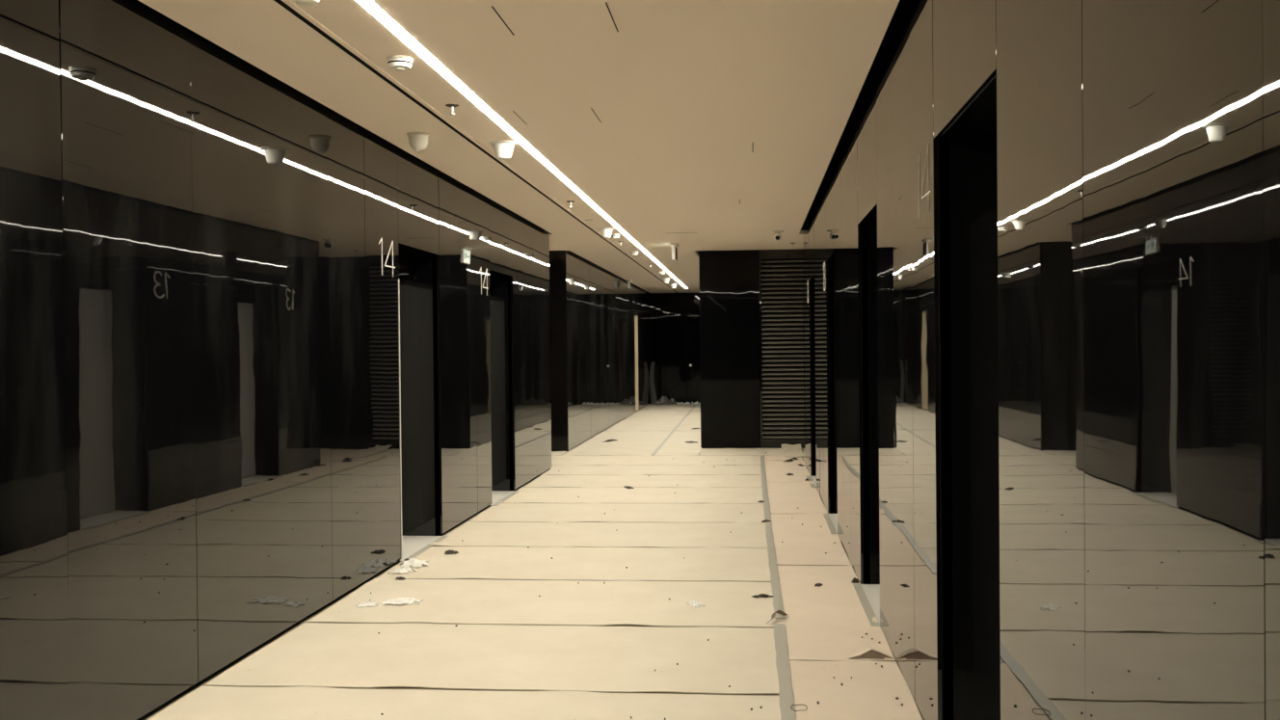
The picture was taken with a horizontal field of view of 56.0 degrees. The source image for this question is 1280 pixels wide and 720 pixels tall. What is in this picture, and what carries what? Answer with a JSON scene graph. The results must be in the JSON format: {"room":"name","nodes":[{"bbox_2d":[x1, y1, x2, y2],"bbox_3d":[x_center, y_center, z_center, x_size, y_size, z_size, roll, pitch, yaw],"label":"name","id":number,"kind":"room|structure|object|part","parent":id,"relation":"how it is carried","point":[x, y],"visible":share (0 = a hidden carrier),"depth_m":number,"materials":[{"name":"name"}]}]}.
{"room":"elevator lobby","nodes":[
{"label":"elevator lobby","id":0,"kind":"room"},
{"bbox_2d":[0,0,551,719],"bbox_3d":[-3.709,-0.102,4.960,3.202,3.270,21.200,-1,1,5],"label":"wall","id":1,"kind":"structure","parent":0,"point":[200,389],"depth_m":5.57,"materials":[{"name":"black glass"}]},
{"bbox_3d":[-2.246,-0.112,3.510,0.016,3.245,1.977,-1,1,5],"label":"wall panel","id":2,"kind":"part","parent":1,"relation":"part of","materials":[{"name":"black glass"}]},
{"bbox_3d":[-2.107,-0.130,5.018,0.016,3.245,1.047,0,1,5],"label":"wall panel","id":3,"kind":"part","parent":1,"relation":"part of","materials":[{"name":"black glass"}]},
{"bbox_3d":[-1.977,-0.146,6.432,0.016,3.245,1.787,0,1,5],"label":"wall panel","id":4,"kind":"part","parent":1,"relation":"part of","materials":[{"name":"black glass"}]},
{"bbox_3d":[-1.863,-0.161,7.672,0.016,3.245,0.697,-1,1,5],"label":"wall panel","id":5,"kind":"part","parent":1,"relation":"part of","materials":[{"name":"black glass"}]},
{"bbox_3d":[-1.796,-0.169,8.399,0.016,3.245,0.757,0,1,5],"label":"wall panel","id":6,"kind":"part","parent":1,"relation":"part of","materials":[{"name":"black glass"}]},
{"bbox_2d":[378,238,395,277],"bbox_3d":[-1.782,-0.722,8.495,0.003,0.263,0.373,-1,1,5],"label":"number","id":7,"kind":"object","parent":1,"relation":"attached to","point":[392,267],"depth_m":8.51,"materials":[{"name":"white metal"}]},
{"bbox_3d":[-1.719,-1.330,9.342,0.016,0.945,1.157,-1,1,5],"label":"wall panel","id":8,"kind":"part","parent":1,"relation":"part of","materials":[{"name":"glass"}]},
{"bbox_2d":[398,243,448,561],"bbox_3d":[-1.864,0.292,9.374,0.440,2.354,1.220,-1,1,5],"label":"entrance","id":9,"kind":"object","parent":1,"relation":"attached to","point":[415,292],"visible":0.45,"depth_m":9.95,"materials":[{"name":"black metal"}]},
{"bbox_3d":[-1.863,1.465,9.388,0.360,0.008,1.160,-1,1,5],"label":"sill","id":10,"kind":"part","parent":9,"relation":"part of","materials":[{"name":"white"}]},
{"bbox_3d":[-1.595,-0.194,10.574,0.016,3.245,1.287,0,1,5],"label":"wall panel","id":11,"kind":"part","parent":1,"relation":"part of","materials":[{"name":"black glass"}]},
{"bbox_3d":[-1.508,-0.206,11.530,0.016,3.245,0.627,0,1,5],"label":"wall panel","id":12,"kind":"part","parent":1,"relation":"part of","materials":[{"name":"glass"}]},
{"bbox_2d":[480,266,488,295],"bbox_3d":[-1.498,-0.758,11.582,0.003,0.263,0.373,-1,1,5],"label":"number","id":13,"kind":"object","parent":1,"relation":"attached to","point":[481,267],"depth_m":11.59,"materials":[{"name":"white plastic"}]},
{"bbox_3d":[-1.436,-1.366,12.414,0.016,0.945,1.167,-1,1,5],"label":"wall panel","id":14,"kind":"part","parent":1,"relation":"part of","materials":[{"name":"glass"}]},
{"bbox_2d":[489,269,519,506],"bbox_3d":[-1.582,0.256,12.446,0.440,2.354,1.230,-1,1,5],"label":"entrance","id":15,"kind":"object","parent":1,"relation":"attached to","point":[498,282],"visible":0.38,"depth_m":13.03,"materials":[{"name":"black metal"}]},
{"bbox_3d":[-1.580,1.429,12.460,0.360,0.008,1.170,-1,1,5],"label":"sill","id":16,"kind":"part","parent":15,"relation":"part of","materials":[{"name":"white"}]},
{"bbox_3d":[-1.322,-0.229,13.541,0.016,3.245,1.067,-1,1,5],"label":"wall panel","id":17,"kind":"part","parent":1,"relation":"part of","materials":[{"name":"glass"}]},
{"bbox_3d":[-1.214,-0.243,14.721,0.016,3.245,1.297,-1,1,5],"label":"wall panel","id":18,"kind":"part","parent":1,"relation":"part of","materials":[{"name":"glass"}]},
{"bbox_2d":[142,403,923,719],"bbox_3d":[0.331,1.466,13.268,10.600,0.116,38.850,-1,1,5],"label":"floor","id":19,"kind":"structure","parent":0,"point":[383,573],"depth_m":6.64,"materials":[{"name":"beige tile"}]},
{"bbox_2d":[148,686,781,719],"bbox_3d":[-0.741,1.501,4.798,2.700,0.010,1.308,-1,1,5],"label":"tile","id":20,"kind":"object","parent":19,"relation":"on","point":[204,703],"visible":1,"depth_m":5.22,"materials":[{"name":"beige tile"}]},
{"bbox_2d":[205,622,778,693],"bbox_3d":[-0.622,1.486,6.094,2.700,0.010,1.263,-1,1,5],"label":"tile","id":21,"kind":"object","parent":19,"relation":"on","point":[590,658],"visible":1,"depth_m":5.99,"materials":[{"name":"beige tile"}]},
{"bbox_2d":[773,623,796,719],"bbox_3d":[0.655,1.477,5.430,0.066,0.003,2.500,-1,1,5],"label":"tape","id":22,"kind":"object","parent":21,"relation":"on","point":[786,694],"visible":1,"depth_m":5.65,"materials":[{"name":"beige plastic"}]},
{"bbox_2d":[307,578,781,627],"bbox_3d":[-0.504,1.471,7.374,2.700,0.011,1.276,-1,1,5],"label":"tile","id":23,"kind":"object","parent":19,"relation":"on","point":[474,601],"visible":1,"depth_m":7.28,"materials":[{"name":"beige tile"}]},
{"bbox_2d":[355,602,378,607],"bbox_3d":[-1.647,1.473,7.279,0.138,0.018,0.102,-1,1,-23],"label":"paper scrap","id":24,"kind":"object","parent":23,"relation":"on","point":[364,604],"visible":1,"depth_m":7.26,"materials":[{"name":"white paper"}]},
{"bbox_2d":[381,597,423,605],"bbox_3d":[-1.450,1.467,7.351,0.241,0.026,0.188,-1,1,0],"label":"paper scrap","id":25,"kind":"object","parent":23,"relation":"on","point":[400,600],"visible":1,"depth_m":7.32,"materials":[{"name":"white paper"}]},
{"bbox_2d":[685,600,705,607],"bbox_3d":[0.335,1.456,7.217,0.096,0.015,0.172,-1,1,-23],"label":"paper scrap","id":26,"kind":"object","parent":23,"relation":"on","point":[693,603],"visible":1,"depth_m":7.20,"materials":[{"name":"white paper"}]},
{"bbox_2d":[751,593,773,597],"bbox_3d":[0.754,1.448,7.409,0.140,0.020,0.045,-1,1,-6],"label":"scrap","id":27,"kind":"object","parent":23,"relation":"on","point":[760,595],"visible":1,"depth_m":7.40,"materials":[{"name":"brown"}]},
{"bbox_2d":[766,610,787,623],"bbox_3d":[0.766,1.436,6.780,0.034,0.052,0.238,0,1,35],"label":"scrap","id":28,"kind":"object","parent":23,"relation":"on","point":[781,612],"visible":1,"depth_m":6.81,"materials":[{"name":"brown"}]},
{"bbox_2d":[551,451,566,455],"bbox_3d":[-2.539,1.379,17.765,2.868,0.010,0.730,-1,1,5],"label":"tile","id":29,"kind":"object","parent":19,"relation":"on","point":[553,453],"visible":0.07,"depth_m":17.64,"materials":[{"name":"beige tile"}]},
{"bbox_2d":[376,546,770,581],"bbox_3d":[-0.384,1.456,8.677,2.700,0.010,1.310,-1,1,5],"label":"tile","id":30,"kind":"object","parent":19,"relation":"on","point":[532,563],"visible":0.98,"depth_m":8.59,"materials":[{"name":"beige tile"}]},
{"bbox_2d":[389,566,417,574],"bbox_3d":[-1.641,1.455,8.371,0.163,0.031,0.195,0,1,17],"label":"paper scrap","id":31,"kind":"object","parent":30,"relation":"on","point":[405,570],"visible":1,"depth_m":8.33,"materials":[{"name":"white paper"}]},
{"bbox_2d":[400,558,429,567],"bbox_3d":[-1.615,1.447,8.644,0.216,0.042,0.271,-1,1,-12],"label":"paper scrap","id":32,"kind":"object","parent":30,"relation":"on","point":[414,563],"visible":0.98,"depth_m":8.59,"materials":[{"name":"white paper"}]},
{"bbox_2d":[444,549,457,554],"bbox_3d":[-1.425,1.449,9.114,0.112,0.024,0.124,-1,1,-13],"label":"scrap","id":33,"kind":"object","parent":30,"relation":"on","point":[449,550],"visible":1,"depth_m":9.09,"materials":[{"name":"brown"}]},
{"bbox_2d":[428,521,767,548],"bbox_3d":[-0.263,1.438,9.994,2.700,0.014,1.306,-1,1,5],"label":"tile","id":34,"kind":"object","parent":19,"relation":"on","point":[471,533],"visible":1,"depth_m":9.93,"materials":[{"name":"beige tile"}]},
{"bbox_2d":[467,503,764,522],"bbox_3d":[-0.143,1.425,11.293,2.700,0.010,1.276,-1,1,5],"label":"tile","id":35,"kind":"object","parent":19,"relation":"on","point":[503,512],"visible":1,"depth_m":11.27,"materials":[{"name":"beige tile"}]},
{"bbox_2d":[561,430,671,455],"bbox_3d":[-0.260,1.335,19.686,1.291,0.011,4.976,-1,1,5],"label":"tile","id":36,"kind":"object","parent":19,"relation":"on","point":[628,442],"visible":1,"depth_m":19.18,"materials":[{"name":"beige tile"}]},
{"bbox_2d":[498,486,763,504],"bbox_3d":[-0.023,1.410,12.597,2.700,0.010,1.314,-1,1,5],"label":"tile","id":37,"kind":"object","parent":19,"relation":"on","point":[592,494],"visible":1,"depth_m":12.51,"materials":[{"name":"beige tile"}]},
{"bbox_2d":[369,452,903,719],"bbox_3d":[0.111,1.420,11.151,3.159,0.008,12.718,-1,1,5],"label":"dirt specks","id":38,"kind":"object","parent":19,"relation":"on","point":[896,698],"visible":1,"depth_m":5.85,"materials":[{"name":"brown soil"}]},
{"bbox_2d":[524,474,762,487],"bbox_3d":[0.097,1.395,13.906,2.700,0.010,1.285,-1,1,5],"label":"tile","id":39,"kind":"object","parent":19,"relation":"on","point":[631,480],"visible":1,"depth_m":13.85,"materials":[{"name":"beige tile"}]},
{"bbox_2d":[605,415,685,430],"bbox_3d":[0.204,1.277,24.732,1.291,0.011,5.130,-1,1,5],"label":"tile","id":40,"kind":"object","parent":19,"relation":"on","point":[632,422],"visible":1,"depth_m":24.31,"materials":[{"name":"beige tile"}]},
{"bbox_2d":[540,464,761,475],"bbox_3d":[-1.315,1.393,15.277,5.763,0.010,1.156,-1,1,5],"label":"tile","id":41,"kind":"object","parent":19,"relation":"on","point":[696,469],"visible":0.43,"depth_m":15.09,"materials":[{"name":"beige tile"}]},
{"bbox_2d":[551,454,762,465],"bbox_3d":[-1.196,1.378,16.561,5.763,0.011,1.396,-1,1,5],"label":"tile","id":42,"kind":"object","parent":19,"relation":"on","point":[680,460],"visible":0.53,"depth_m":16.37,"materials":[{"name":"beige tile"}]},
{"bbox_2d":[631,403,697,415],"bbox_3d":[0.673,1.215,29.829,1.291,0.014,5.088,-1,1,5],"label":"tile","id":43,"kind":"object","parent":19,"relation":"on","point":[652,409],"visible":1,"depth_m":29.45,"materials":[{"name":"beige tile"}]},
{"bbox_2d":[653,395,677,404],"bbox_3d":[0.671,1.071,32.155,0.691,0.242,0.385,-1,1,5],"label":"heap","id":44,"kind":"object","parent":43,"relation":"on","point":[662,399],"visible":1,"depth_m":32.07,"materials":[{"name":"grey"}]},
{"bbox_2d":[652,404,695,454],"bbox_3d":[0.831,1.269,24.594,0.051,0.003,14.700,-1,1,5],"label":"tape","id":45,"kind":"object","parent":19,"relation":"on","point":[686,414],"visible":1,"depth_m":21.45,"materials":[{"name":"beige"}]},
{"bbox_2d":[651,430,701,455],"bbox_3d":[0.721,1.327,19.596,0.676,0.010,4.974,-1,1,5],"label":"tile","id":46,"kind":"object","parent":19,"relation":"on","point":[676,444],"visible":0.87,"depth_m":18.94,"materials":[{"name":"beige tile"}]},
{"bbox_2d":[675,414,700,430],"bbox_3d":[1.179,1.268,24.640,0.664,0.012,5.123,-1,1,5],"label":"tile","id":47,"kind":"object","parent":19,"relation":"on","point":[689,422],"visible":0.59,"depth_m":23.89,"materials":[{"name":"beige tile"}]},
{"bbox_2d":[688,403,700,415],"bbox_3d":[1.649,1.209,29.744,0.664,0.010,5.082,-1,1,5],"label":"tile","id":48,"kind":"object","parent":19,"relation":"on","point":[696,411],"visible":0.27,"depth_m":28.83,"materials":[{"name":"beige tile"}]},
{"bbox_2d":[698,448,783,455],"bbox_3d":[1.607,1.340,17.625,1.445,0.010,1.211,-1,1,5],"label":"tile","id":49,"kind":"object","parent":19,"relation":"on","point":[705,451],"visible":0.9,"depth_m":17.59,"materials":[{"name":"beige tile"}]},
{"bbox_2d":[780,443,804,457],"bbox_3d":[2.203,1.302,17.358,0.300,0.066,1.558,-1,1,5],"label":"plastic sheet","id":50,"kind":"object","parent":49,"relation":"on","point":[789,450],"visible":1,"depth_m":17.47,"materials":[{"name":"beige plastic"}]},
{"bbox_2d":[760,455,785,618],"bbox_3d":[1.244,1.402,11.823,0.077,0.003,10.060,-1,1,5],"label":"tape","id":51,"kind":"object","parent":19,"relation":"on","point":[772,563],"visible":0.98,"depth_m":8.96,"materials":[{"name":"beige"}]},
{"bbox_2d":[764,454,802,460],"bbox_3d":[1.967,1.347,16.609,0.539,0.011,0.725,-1,1,5],"label":"tile","id":52,"kind":"object","parent":19,"relation":"on","point":[777,457],"visible":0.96,"depth_m":16.53,"materials":[{"name":"beige tile"}]},
{"bbox_2d":[764,460,810,481],"bbox_3d":[1.814,1.367,14.942,0.540,0.010,2.580,-1,1,5],"label":"tile","id":53,"kind":"object","parent":19,"relation":"on","point":[775,470],"visible":1,"depth_m":14.77,"materials":[{"name":"beige tile"}]},
{"bbox_2d":[766,480,827,513],"bbox_3d":[1.577,1.395,12.360,0.540,0.013,2.572,-1,1,5],"label":"tile","id":54,"kind":"object","parent":19,"relation":"on","point":[785,497],"visible":1,"depth_m":12.15,"materials":[{"name":"beige tile"}]},
{"bbox_2d":[801,448,805,463],"bbox_3d":[3.816,1.327,16.767,3.108,0.010,2.472,-1,1,5],"label":"tile","id":55,"kind":"object","parent":19,"relation":"on","point":[803,449],"visible":0.02,"depth_m":17.25,"materials":[{"name":"beige tile"}]},
{"bbox_2d":[770,513,852,565],"bbox_3d":[1.339,1.427,9.772,0.540,0.010,2.591,-1,1,5],"label":"tile","id":56,"kind":"object","parent":19,"relation":"on","point":[807,544],"visible":1,"depth_m":9.48,"materials":[{"name":"beige tile"}]},
{"bbox_2d":[776,565,894,661],"bbox_3d":[1.100,1.458,7.184,0.540,0.009,2.560,-1,1,5],"label":"tile","id":57,"kind":"object","parent":19,"relation":"on","point":[828,622],"visible":0.99,"depth_m":6.87,"materials":[{"name":"beige tile"}]},
{"bbox_2d":[851,577,859,583],"bbox_3d":[1.404,1.432,7.852,0.055,0.029,0.090,0,1,16],"label":"scrap","id":58,"kind":"object","parent":57,"relation":"on","point":[854,579],"visible":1,"depth_m":7.84,"materials":[{"name":"brown"}]},
{"bbox_2d":[848,646,894,659],"bbox_3d":[1.146,1.450,6.033,0.230,0.045,0.230,-1,1,5],"label":"flap","id":59,"kind":"object","parent":57,"relation":"on","point":[870,654],"visible":1,"depth_m":5.93,"materials":[{"name":"brown"}]},
{"bbox_2d":[788,660,921,719],"bbox_3d":[0.864,1.487,4.610,0.540,0.011,2.577,-1,1,5],"label":"tile","id":60,"kind":"object","parent":19,"relation":"on","point":[872,689],"visible":1,"depth_m":5.38,"materials":[{"name":"beige tile"}]},
{"bbox_2d":[790,704,807,711],"bbox_3d":[0.675,1.476,5.117,0.072,0.007,0.098,-1,1,5],"label":"ring","id":61,"kind":"object","parent":60,"relation":"on","point":[792,705],"visible":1,"depth_m":5.12,"materials":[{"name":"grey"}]},
{"bbox_2d":[138,0,988,293],"bbox_3d":[0.299,-1.802,13.233,10.600,0.428,38.850,-1,1,5],"label":"ceiling","id":62,"kind":"structure","parent":0,"point":[697,125],"depth_m":6.84,"materials":[{"name":"beige paint"}]},
{"bbox_2d":[292,0,319,5],"bbox_3d":[-1.284,-1.423,4.621,0.196,0.115,0.196,-1,1,5],"label":"ceiling speaker","id":63,"kind":"object","parent":62,"relation":"attached to","point":[299,2],"visible":1,"depth_m":4.61,"materials":[{"name":"beige plastic"}]},
{"bbox_2d":[386,54,413,71],"bbox_3d":[-1.190,-1.466,5.978,0.132,0.059,0.132,-1,1,5],"label":"smoke detector","id":64,"kind":"object","parent":62,"relation":"attached to","point":[399,63],"visible":1,"depth_m":5.93,"materials":[{"name":"beige plastic"}]},
{"bbox_2d":[406,132,429,151],"bbox_3d":[-1.486,-1.458,8.084,0.152,0.115,0.152,-1,1,5],"label":"dome camera","id":65,"kind":"object","parent":62,"relation":"attached to","point":[418,141],"visible":1,"depth_m":8.04,"materials":[{"name":"beige plastic"}]},
{"bbox_2d":[445,104,458,114],"bbox_3d":[-1.112,-1.482,7.135,0.080,0.061,0.080,-1,1,5],"label":"sprinkler","id":66,"kind":"object","parent":62,"relation":"attached to","point":[452,106],"visible":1,"depth_m":7.12,"materials":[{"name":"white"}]},
{"bbox_2d":[282,0,679,293],"bbox_3d":[-0.696,-1.578,13.237,0.023,0.006,38.270,-1,1,5],"label":"trim","id":67,"kind":"structure","parent":62,"relation":"attached to","point":[288,2],"depth_m":6.85,"materials":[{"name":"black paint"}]},
{"bbox_2d":[489,140,517,159],"bbox_3d":[-0.958,-1.468,8.467,0.196,0.115,0.196,-1,1,5],"label":"ceiling speaker","id":68,"kind":"object","parent":62,"relation":"attached to","point":[503,149],"visible":1,"depth_m":8.42,"materials":[{"name":"white plastic"}]},
{"bbox_2d":[356,0,691,293],"bbox_3d":[-0.182,-1.634,15.389,0.062,0.066,33.850,-1,1,5],"label":"ceiling light","id":69,"kind":"object","parent":62,"relation":"attached to","point":[370,6],"visible":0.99,"depth_m":6.92,"materials":[{"name":"white"}]},
{"bbox_2d":[598,227,613,238],"bbox_3d":[-0.409,-1.539,14.622,0.196,0.115,0.196,-1,1,5],"label":"ceiling speaker","id":70,"kind":"object","parent":62,"relation":"attached to","point":[605,231],"visible":1,"depth_m":14.57,"materials":[{"name":"beige plastic"}]},
{"bbox_2d":[610,233,619,239],"bbox_3d":[-0.320,-1.576,15.377,0.132,0.059,0.132,-1,1,5],"label":"smoke detector","id":71,"kind":"object","parent":62,"relation":"attached to","point":[614,235],"visible":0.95,"depth_m":15.33,"materials":[{"name":"beige plastic"}]},
{"bbox_2d":[626,279,632,288],"bbox_3d":[-0.229,-1.636,26.013,0.104,0.170,0.360,-1,1,5],"label":"exit sign","id":72,"kind":"object","parent":62,"relation":"hanging from","point":[629,281],"visible":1,"depth_m":25.87,"materials":[{"name":"beige plastic"}]},
{"bbox_2d":[662,277,669,283],"bbox_3d":[0.544,-1.662,25.138,0.196,0.115,0.196,-1,1,5],"label":"ceiling speaker","id":73,"kind":"object","parent":62,"relation":"attached to","point":[665,280],"visible":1,"depth_m":25.09,"materials":[{"name":"beige plastic"}]},
{"bbox_2d":[669,242,679,261],"bbox_3d":[0.491,-1.516,16.960,0.104,0.230,0.460,-1,1,5],"label":"exit sign","id":74,"kind":"object","parent":62,"relation":"hanging from","point":[675,246],"visible":1,"depth_m":16.78,"materials":[{"name":"beige plastic"}]},
{"bbox_2d":[773,230,783,240],"bbox_3d":[1.743,-1.557,15.124,0.124,0.133,0.150,-1,1,5],"label":"security camera","id":75,"kind":"object","parent":62,"relation":"attached to","point":[778,236],"visible":1,"depth_m":15.08,"materials":[{"name":"beige plastic"}]},
{"bbox_2d":[549,250,649,451],"bbox_3d":[-2.014,-0.339,25.359,3.200,3.269,14.560,-1,1,5],"label":"wall","id":76,"kind":"structure","parent":0,"point":[593,309],"depth_m":20.66,"materials":[{"name":"black glass"}]},
{"bbox_3d":[-2.681,-0.254,18.128,3.197,3.267,0.016,-1,1,5],"label":"wall panel","id":77,"kind":"part","parent":76,"relation":"part of","materials":[{"name":"black"}]},
{"bbox_3d":[-0.976,-0.291,19.277,0.016,3.252,2.580,-1,1,5],"label":"wall panel","id":78,"kind":"part","parent":76,"relation":"part of","materials":[{"name":"glass"}]},
{"bbox_3d":[-0.739,-0.321,21.857,0.016,3.252,2.597,-1,1,5],"label":"wall panel","id":79,"kind":"part","parent":76,"relation":"part of","materials":[{"name":"glass"}]},
{"bbox_3d":[-0.501,-0.351,24.446,0.016,3.252,2.597,-1,1,5],"label":"wall panel","id":80,"kind":"part","parent":76,"relation":"part of","materials":[{"name":"glass"}]},
{"bbox_3d":[-0.258,-0.382,27.085,0.016,3.252,2.697,-1,1,5],"label":"wall panel","id":81,"kind":"part","parent":76,"relation":"part of","materials":[{"name":"glass"}]},
{"bbox_3d":[-0.106,-1.556,28.840,0.016,0.945,0.847,0,1,5],"label":"wall panel","id":82,"kind":"part","parent":76,"relation":"part of","materials":[{"name":"glass"}]},
{"bbox_2d":[634,315,639,410],"bbox_3d":[-0.314,0.066,28.878,0.456,2.352,0.910,-1,1,5],"label":"door","id":83,"kind":"structure","parent":76,"relation":"in","point":[635,316],"depth_m":29.28,"materials":[{"name":"beige paint"}]},
{"bbox_3d":[0.010,-0.416,29.997,0.016,3.252,1.447,-1,1,5],"label":"wall panel","id":84,"kind":"part","parent":76,"relation":"part of","materials":[{"name":"glass"}]},
{"bbox_3d":[0.157,-0.434,31.591,0.016,3.252,1.747,-1,1,5],"label":"wall panel","id":85,"kind":"part","parent":76,"relation":"part of","materials":[{"name":"glass"}]},
{"bbox_2d":[648,292,700,403],"bbox_3d":[1.225,-0.446,32.398,1.963,3.270,0.067,-1,1,5],"label":"wall","id":86,"kind":"structure","parent":0,"point":[674,318],"depth_m":32.39,"materials":[{"name":"black"}]},
{"bbox_2d":[649,361,656,403],"bbox_3d":[0.358,0.612,32.410,0.196,1.130,0.045,-1,1,5],"label":"plastic film","id":87,"kind":"object","parent":86,"relation":"attached to","point":[652,373],"visible":0.98,"depth_m":32.41,"materials":[{"name":"grey"}]},
{"bbox_3d":[0.749,-0.459,32.423,0.967,3.232,0.016,-1,1,5],"label":"wall panel","id":88,"kind":"part","parent":86,"relation":"part of","materials":[{"name":"glass"}]},
{"bbox_3d":[1.726,-0.468,32.333,0.950,3.232,0.016,-1,1,5],"label":"wall panel","id":89,"kind":"part","parent":86,"relation":"part of","materials":[{"name":"glass"}]},
{"bbox_2d":[698,249,804,448],"bbox_3d":[4.026,-0.394,25.037,4.969,3.270,14.093,-1,1,5],"label":"wall","id":90,"kind":"structure","parent":0,"point":[729,280],"depth_m":18.23,"materials":[{"name":"black"}]},
{"bbox_3d":[1.357,-0.301,18.228,0.895,3.255,0.016,-1,1,5],"label":"wall panel","id":91,"kind":"part","parent":90,"relation":"part of","materials":[{"name":"black glass"}]},
{"bbox_2d":[758,248,805,448],"bbox_3d":[2.163,-0.307,18.191,0.710,3.260,0.090,-1,1,5],"label":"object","id":92,"kind":"object","parent":90,"relation":"in","point":[766,441],"visible":0.84,"depth_m":18.18,"materials":[{"name":"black metal"}]},
{"bbox_2d":[802,0,1279,719],"bbox_3d":[2.729,-0.162,4.659,3.201,3.270,21.781,-1,1,5],"label":"wall","id":93,"kind":"structure","parent":0,"point":[1138,141],"depth_m":2.53,"materials":[{"name":"black glass"}]},
{"bbox_3d":[2.079,-0.268,14.945,0.016,3.263,1.407,-1,1,5],"label":"wall panel","id":94,"kind":"part","parent":93,"relation":"part of","materials":[{"name":"glass"}]},
{"bbox_2d":[806,275,816,487],"bbox_3d":[2.126,0.207,13.651,0.440,2.354,1.230,-1,1,5],"label":"entrance","id":95,"kind":"object","parent":93,"relation":"attached to","point":[812,478],"visible":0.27,"depth_m":14.24,"materials":[{"name":"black metal"}]},
{"bbox_3d":[2.147,1.380,13.663,0.360,0.008,1.170,-1,1,5],"label":"sill","id":96,"kind":"part","parent":95,"relation":"part of","materials":[{"name":"white"}]},
{"bbox_3d":[1.949,-1.412,13.648,0.016,0.945,1.167,-1,1,5],"label":"wall panel","id":97,"kind":"part","parent":93,"relation":"part of","materials":[{"name":"glass"}]},
{"bbox_3d":[1.875,-0.242,12.730,0.016,3.263,0.697,0,1,5],"label":"wall panel","id":98,"kind":"part","parent":93,"relation":"part of","materials":[{"name":"glass"}]},
{"bbox_3d":[1.810,-0.234,12.033,0.016,3.263,0.697,-1,1,5],"label":"wall panel","id":99,"kind":"part","parent":93,"relation":"part of","materials":[{"name":"glass"}]},
{"bbox_2d":[823,262,825,291],"bbox_3d":[1.732,-0.784,11.334,0.003,0.278,0.305,-1,1,5],"label":"floor number","id":100,"kind":"structure","parent":93,"relation":"attached to","point":[824,262],"depth_m":11.40,"materials":[{"name":"white"}]},
{"bbox_3d":[1.748,-0.226,11.356,0.016,3.263,0.657,-1,1,5],"label":"wall panel","id":101,"kind":"part","parent":93,"relation":"part of","materials":[{"name":"glass"}]},
{"bbox_2d":[823,252,837,533],"bbox_3d":[1.829,0.245,10.425,0.440,2.354,1.250,-1,1,5],"label":"entrance","id":102,"kind":"object","parent":93,"relation":"attached to","point":[831,519],"visible":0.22,"depth_m":11.02,"materials":[{"name":"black metal"}]},
{"bbox_3d":[1.851,1.418,10.437,0.360,0.008,1.190,-1,1,5],"label":"sill","id":103,"kind":"part","parent":102,"relation":"part of","materials":[{"name":"white"}]},
{"bbox_3d":[1.652,-1.375,10.422,0.016,0.945,1.187,0,1,5],"label":"wall panel","id":104,"kind":"part","parent":93,"relation":"part of","materials":[{"name":"glass"}]},
{"bbox_3d":[1.579,-0.205,9.519,0.016,3.263,0.647,-1,1,5],"label":"wall panel","id":105,"kind":"part","parent":93,"relation":"part of","materials":[{"name":"glass"}]},
{"bbox_3d":[1.517,-0.197,8.847,0.016,3.263,0.697,-1,1,5],"label":"wall panel","id":106,"kind":"part","parent":93,"relation":"part of","materials":[{"name":"glass"}]},
{"bbox_3d":[1.451,-0.189,8.130,0.016,3.263,0.737,-1,1,5],"label":"wall panel","id":107,"kind":"part","parent":93,"relation":"part of","materials":[{"name":"black glass"}]},
{"bbox_2d":[853,206,880,627],"bbox_3d":[1.530,0.283,7.169,0.440,2.354,1.230,-1,1,5],"label":"entrance","id":108,"kind":"object","parent":93,"relation":"attached to","point":[868,595],"visible":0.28,"depth_m":7.76,"materials":[{"name":"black metal"}]},
{"bbox_3d":[1.551,1.456,7.181,0.360,0.008,1.170,-1,1,5],"label":"sill","id":109,"kind":"part","parent":108,"relation":"part of","materials":[{"name":"white"}]},
{"bbox_3d":[1.353,-1.337,7.166,0.016,0.945,1.167,0,1,5],"label":"wall panel","id":110,"kind":"part","parent":93,"relation":"part of","materials":[{"name":"glass"}]},
{"bbox_3d":[1.276,-0.167,6.228,0.016,3.263,0.737,-1,1,5],"label":"wall panel","id":111,"kind":"part","parent":93,"relation":"part of","materials":[{"name":"black glass"}]},
{"bbox_3d":[1.212,-0.158,5.526,0.016,3.263,0.667,-1,1,5],"label":"wall panel","id":112,"kind":"part","parent":93,"relation":"part of","materials":[{"name":"black glass"}]},
{"bbox_2d":[916,143,931,217],"bbox_3d":[1.131,-0.710,4.805,0.003,0.262,0.372,-1,1,5],"label":"number","id":113,"kind":"object","parent":93,"relation":"attached to","point":[928,192],"depth_m":4.76,"materials":[{"name":"beige metal"}]},
{"bbox_3d":[1.152,-0.151,4.874,0.016,3.263,0.637,-1,1,5],"label":"wall panel","id":114,"kind":"part","parent":93,"relation":"part of","materials":[{"name":"black glass"}]},
{"bbox_3d":[1.057,-1.299,3.960,0.016,0.945,1.167,-1,1,5],"label":"wall panel","id":115,"kind":"part","parent":93,"relation":"part of","materials":[{"name":"brown glass"}]},
{"bbox_2d":[938,74,1000,719],"bbox_3d":[1.234,0.320,3.962,0.440,2.354,1.230,-1,1,5],"label":"entrance","id":116,"kind":"object","parent":93,"relation":"attached to","point":[973,166],"visible":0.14,"depth_m":4.55,"materials":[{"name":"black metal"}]},
{"bbox_3d":[0.975,-0.128,2.954,0.016,3.263,0.873,0,1,5],"label":"wall panel","id":117,"kind":"part","parent":93,"relation":"part of","materials":[{"name":"glass"}]},
{"bbox_3d":[0.894,-0.118,2.075,0.016,3.263,0.886,0,1,5],"label":"wall panel","id":118,"kind":"part","parent":93,"relation":"part of","materials":[{"name":"glass"}]},
{"bbox_3d":[0.775,-0.103,0.784,0.016,3.263,1.702,-1,1,5],"label":"wall panel","id":119,"kind":"part","parent":93,"relation":"part of","materials":[{"name":"glass"}]}
]}

